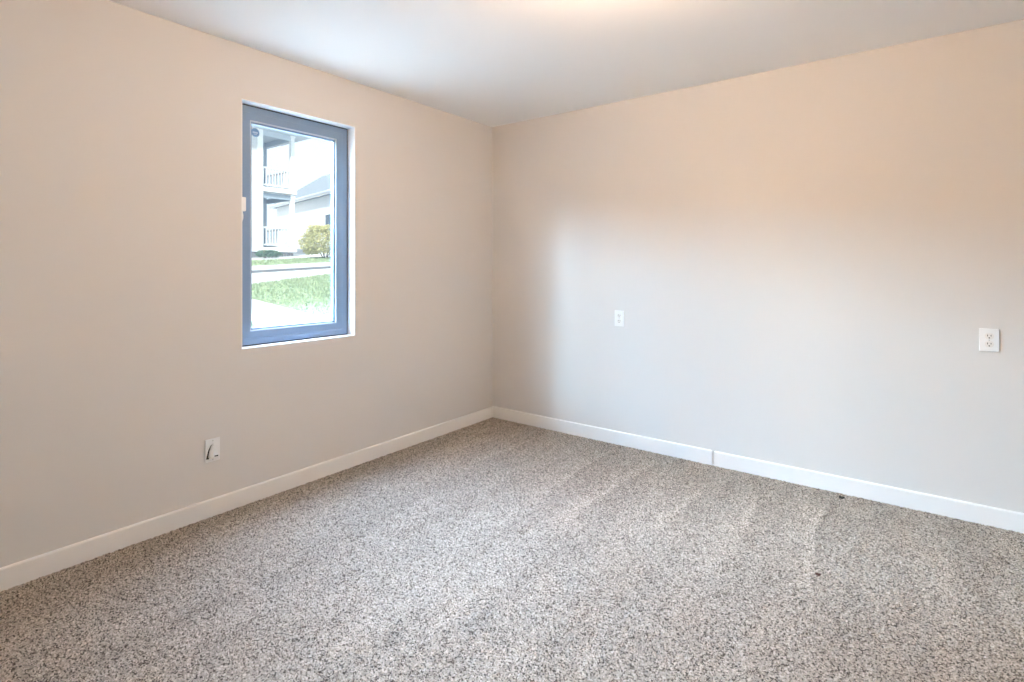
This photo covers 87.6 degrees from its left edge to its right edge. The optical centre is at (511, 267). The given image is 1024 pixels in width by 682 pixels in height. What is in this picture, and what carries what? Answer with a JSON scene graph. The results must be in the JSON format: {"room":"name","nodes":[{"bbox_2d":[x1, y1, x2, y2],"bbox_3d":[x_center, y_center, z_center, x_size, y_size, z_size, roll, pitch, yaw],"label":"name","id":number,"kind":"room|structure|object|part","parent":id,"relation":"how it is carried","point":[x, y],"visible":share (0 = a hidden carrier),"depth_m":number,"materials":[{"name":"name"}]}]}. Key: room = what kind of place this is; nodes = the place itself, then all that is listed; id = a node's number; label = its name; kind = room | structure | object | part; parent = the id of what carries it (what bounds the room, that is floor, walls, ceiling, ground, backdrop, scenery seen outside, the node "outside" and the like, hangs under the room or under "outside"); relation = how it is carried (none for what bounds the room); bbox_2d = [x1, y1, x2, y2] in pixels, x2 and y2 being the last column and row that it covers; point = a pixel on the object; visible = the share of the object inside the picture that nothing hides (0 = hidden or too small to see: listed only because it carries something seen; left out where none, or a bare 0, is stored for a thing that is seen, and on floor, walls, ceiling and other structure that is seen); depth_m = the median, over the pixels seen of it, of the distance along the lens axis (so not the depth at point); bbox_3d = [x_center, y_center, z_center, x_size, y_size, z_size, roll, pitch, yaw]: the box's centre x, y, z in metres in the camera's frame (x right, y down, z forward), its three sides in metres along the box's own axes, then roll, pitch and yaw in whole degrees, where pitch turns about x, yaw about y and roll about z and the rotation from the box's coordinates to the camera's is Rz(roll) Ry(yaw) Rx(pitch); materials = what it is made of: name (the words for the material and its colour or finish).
{"room":"empty bedroom","nodes":[
{"label":"empty bedroom","id":0,"kind":"room"},
{"bbox_2d":[0,0,491,567],"bbox_3d":[-1.538,0.064,2.818,0.150,2.990,4.550,0,0,37],"label":"wall","id":1,"kind":"structure","parent":0,"point":[122,353],"depth_m":2.58,"materials":[{"name":"white paint"}]},
{"bbox_2d":[205,437,219,462],"bbox_3d":[-1.508,0.927,2.703,0.037,0.116,0.072,0,0,37],"label":"cable plate","id":2,"kind":"object","parent":1,"relation":"attached to","point":[212,446],"visible":1,"depth_m":2.70,"materials":[{"name":"white plastic"}]},
{"bbox_2d":[208,443,218,457],"bbox_3d":[-1.505,0.928,2.703,0.032,0.070,0.048,0,0,37],"label":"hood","id":3,"kind":"object","parent":2,"relation":"attached to","point":[213,448],"depth_m":2.70,"materials":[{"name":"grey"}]},
{"bbox_2d":[0,406,492,591],"bbox_3d":[-1.473,1.221,2.769,0.014,0.096,4.350,0,0,37],"label":"baseboard","id":4,"kind":"structure","parent":1,"relation":"attached to","point":[18,573],"depth_m":2.67,"materials":[{"name":"white paint"}]},
{"bbox_2d":[242,98,354,348],"bbox_3d":[-1.277,-0.230,3.165,0.153,1.332,0.719,0,0,37],"label":"window","id":5,"kind":"structure","parent":1,"relation":"in","point":[341,136],"depth_m":3.29,"materials":[{"name":"blue plastic"}]},
{"bbox_2d":[108,0,1023,126],"bbox_3d":[0.256,-1.306,1.461,4.350,0.250,4.550,0,0,37],"label":"ceiling","id":6,"kind":"structure","parent":0,"point":[492,63],"depth_m":2.73,"materials":[{"name":"white paint"}]},
{"bbox_2d":[492,19,1023,512],"bbox_3d":[1.558,0.039,3.266,4.250,2.440,0.101,0,0,37],"label":"wall","id":7,"kind":"structure","parent":0,"point":[805,264],"depth_m":3.12,"materials":[{"name":"white paint"}]},
{"bbox_2d":[615,310,623,326],"bbox_3d":[0.763,0.363,3.799,0.073,0.112,0.009,0,0,37],"label":"wall outlet","id":8,"kind":"object","parent":7,"relation":"attached to","point":[619,315],"visible":1,"depth_m":3.80,"materials":[{"name":"white plastic"}]},
{"bbox_2d":[493,406,1023,533],"bbox_3d":[1.529,1.218,3.216,4.236,0.101,0.015,0,0,37],"label":"baseboard","id":9,"kind":"structure","parent":7,"relation":"attached to","point":[933,504],"depth_m":3.12,"materials":[{"name":"white paint"}]},
{"bbox_2d":[979,328,998,351],"bbox_3d":[2.332,0.356,2.611,0.074,0.112,0.009,0,0,37],"label":"wall outlet","id":10,"kind":"object","parent":7,"relation":"attached to","point":[988,338],"visible":1,"depth_m":2.61,"materials":[{"name":"white plastic"}]},
{"bbox_2d":[985,341,993,346],"bbox_3d":[2.331,0.376,2.609,0.034,0.028,0.003,0,0,37],"label":"receptacle","id":11,"kind":"object","parent":10,"relation":"attached to","point":[987,343],"depth_m":2.61,"materials":[{"name":"grey plastic"}]},
{"bbox_2d":[985,333,993,338],"bbox_3d":[2.331,0.337,2.609,0.034,0.028,0.003,0,0,37],"label":"receptacle","id":12,"kind":"object","parent":10,"relation":"attached to","point":[987,335],"depth_m":2.61,"materials":[{"name":"grey plastic"}]},
{"bbox_3d":[0.216,1.415,1.491,4.250,0.288,4.350,0,0,37],"label":"floor","id":13,"kind":"structure","parent":0,"visible":0},
{"bbox_2d":[0,417,1023,681],"bbox_3d":[0.217,1.261,1.484,4.243,0.007,4.343,0,0,37],"label":"carpet","id":14,"kind":"object","parent":13,"relation":"on","point":[493,549],"visible":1,"depth_m":2.12,"materials":[{"name":"beige carpet"}]},
{"label":"outside","id":15,"kind":"structure","parent":0,"visible":0},
{"bbox_2d":[252,238,330,325],"bbox_3d":[-23.082,-1.315,40.645,79.850,8.641,90.000,0,0,37],"label":"ground","id":16,"kind":"structure","parent":15,"point":[269,314],"depth_m":14.13,"materials":[{"name":"concrete"}]},
{"bbox_2d":[252,320,265,326],"bbox_3d":[-3.665,0.804,7.369,0.606,0.265,2.025,0,0,-29],"label":"pavement","id":17,"kind":"structure","parent":16,"relation":"on","point":[254,324],"depth_m":7.10,"materials":[{"name":"white concrete"}]},
{"bbox_2d":[254,250,282,257],"bbox_3d":[-11.327,-0.569,24.863,0.712,0.512,1.254,0,0,37],"label":"shrub","id":18,"kind":"object","parent":16,"relation":"on","point":[260,253],"visible":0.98,"depth_m":24.74,"materials":[{"name":"green plant"}]},
{"bbox_2d":[252,125,310,257],"bbox_3d":[-16.444,-3.816,26.253,9.800,8.950,9.050,0,0,37],"label":"house","id":19,"kind":"structure","parent":16,"relation":"on","point":[268,138],"depth_m":26.15,"materials":[{"name":"white"}]},
{"bbox_3d":[-11.525,-3.976,26.119,0.070,0.070,1.470,0,0,37],"label":"rail","id":20,"kind":"part","parent":19,"relation":"part of","materials":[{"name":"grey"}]},
{"bbox_3d":[-11.525,-1.096,26.119,0.070,0.070,1.470,0,0,37],"label":"rail","id":21,"kind":"part","parent":19,"relation":"part of","materials":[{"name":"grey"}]},
{"bbox_3d":[-11.525,-4.801,26.119,0.070,0.080,1.470,0,0,37],"label":"railing","id":22,"kind":"part","parent":19,"relation":"part of","materials":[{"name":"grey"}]},
{"bbox_3d":[-11.525,-1.921,26.119,0.070,0.080,1.470,0,0,37],"label":"railing","id":23,"kind":"part","parent":19,"relation":"part of","materials":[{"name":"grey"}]},
{"bbox_3d":[-11.410,-0.321,26.113,0.040,0.760,1.540,0,0,37],"label":"skirting","id":24,"kind":"part","parent":19,"relation":"part of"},
{"bbox_3d":[-11.039,-5.216,26.786,0.240,2.750,0.240,0,0,37],"label":"post","id":25,"kind":"part","parent":19,"relation":"part of","materials":[{"name":"white"}]},
{"bbox_3d":[-11.039,-2.271,26.786,0.240,2.620,0.240,0,0,37],"label":"post","id":26,"kind":"part","parent":19,"relation":"part of","materials":[{"name":"white"}]},
{"bbox_2d":[252,273,330,318],"bbox_3d":[-4.630,0.462,11.927,3.391,0.876,10.825,0,0,-14],"label":"lawn","id":27,"kind":"structure","parent":16,"relation":"on","point":[311,294],"depth_m":10.63,"materials":[{"name":"green plant"}]},
{"bbox_2d":[252,257,330,265],"bbox_3d":[-8.265,-0.330,23.460,3.216,0.814,10.240,0,0,30],"label":"verge","id":28,"kind":"structure","parent":16,"relation":"on","point":[299,260],"depth_m":21.78,"materials":[{"name":"green plant"}]},
{"bbox_2d":[297,224,330,257],"bbox_3d":[-8.580,-1.146,24.594,2.239,1.718,2.156,0,0,37],"label":"round shrub","id":29,"kind":"object","parent":28,"relation":"on","point":[309,243],"visible":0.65,"depth_m":24.03,"materials":[{"name":"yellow plant"}]},
{"bbox_2d":[252,266,330,272],"bbox_3d":[-6.783,0.154,17.951,0.289,0.626,6.235,0,0,36],"label":"kerb","id":30,"kind":"object","parent":16,"relation":"on","point":[322,267],"visible":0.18,"depth_m":17.27,"materials":[{"name":"concrete"}]},
{"bbox_2d":[268,174,330,246],"bbox_3d":[-11.908,-4.101,42.027,8.940,8.720,16.000,0,0,-41],"label":"house","id":31,"kind":"structure","parent":16,"relation":"on","point":[312,202],"depth_m":40.50,"materials":[{"name":"white"}]},
{"bbox_3d":[-12.691,-2.741,36.870,0.015,1.800,0.900,0,0,-41],"label":"pane","id":32,"kind":"part","parent":31,"relation":"part of","materials":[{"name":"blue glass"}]}
]}

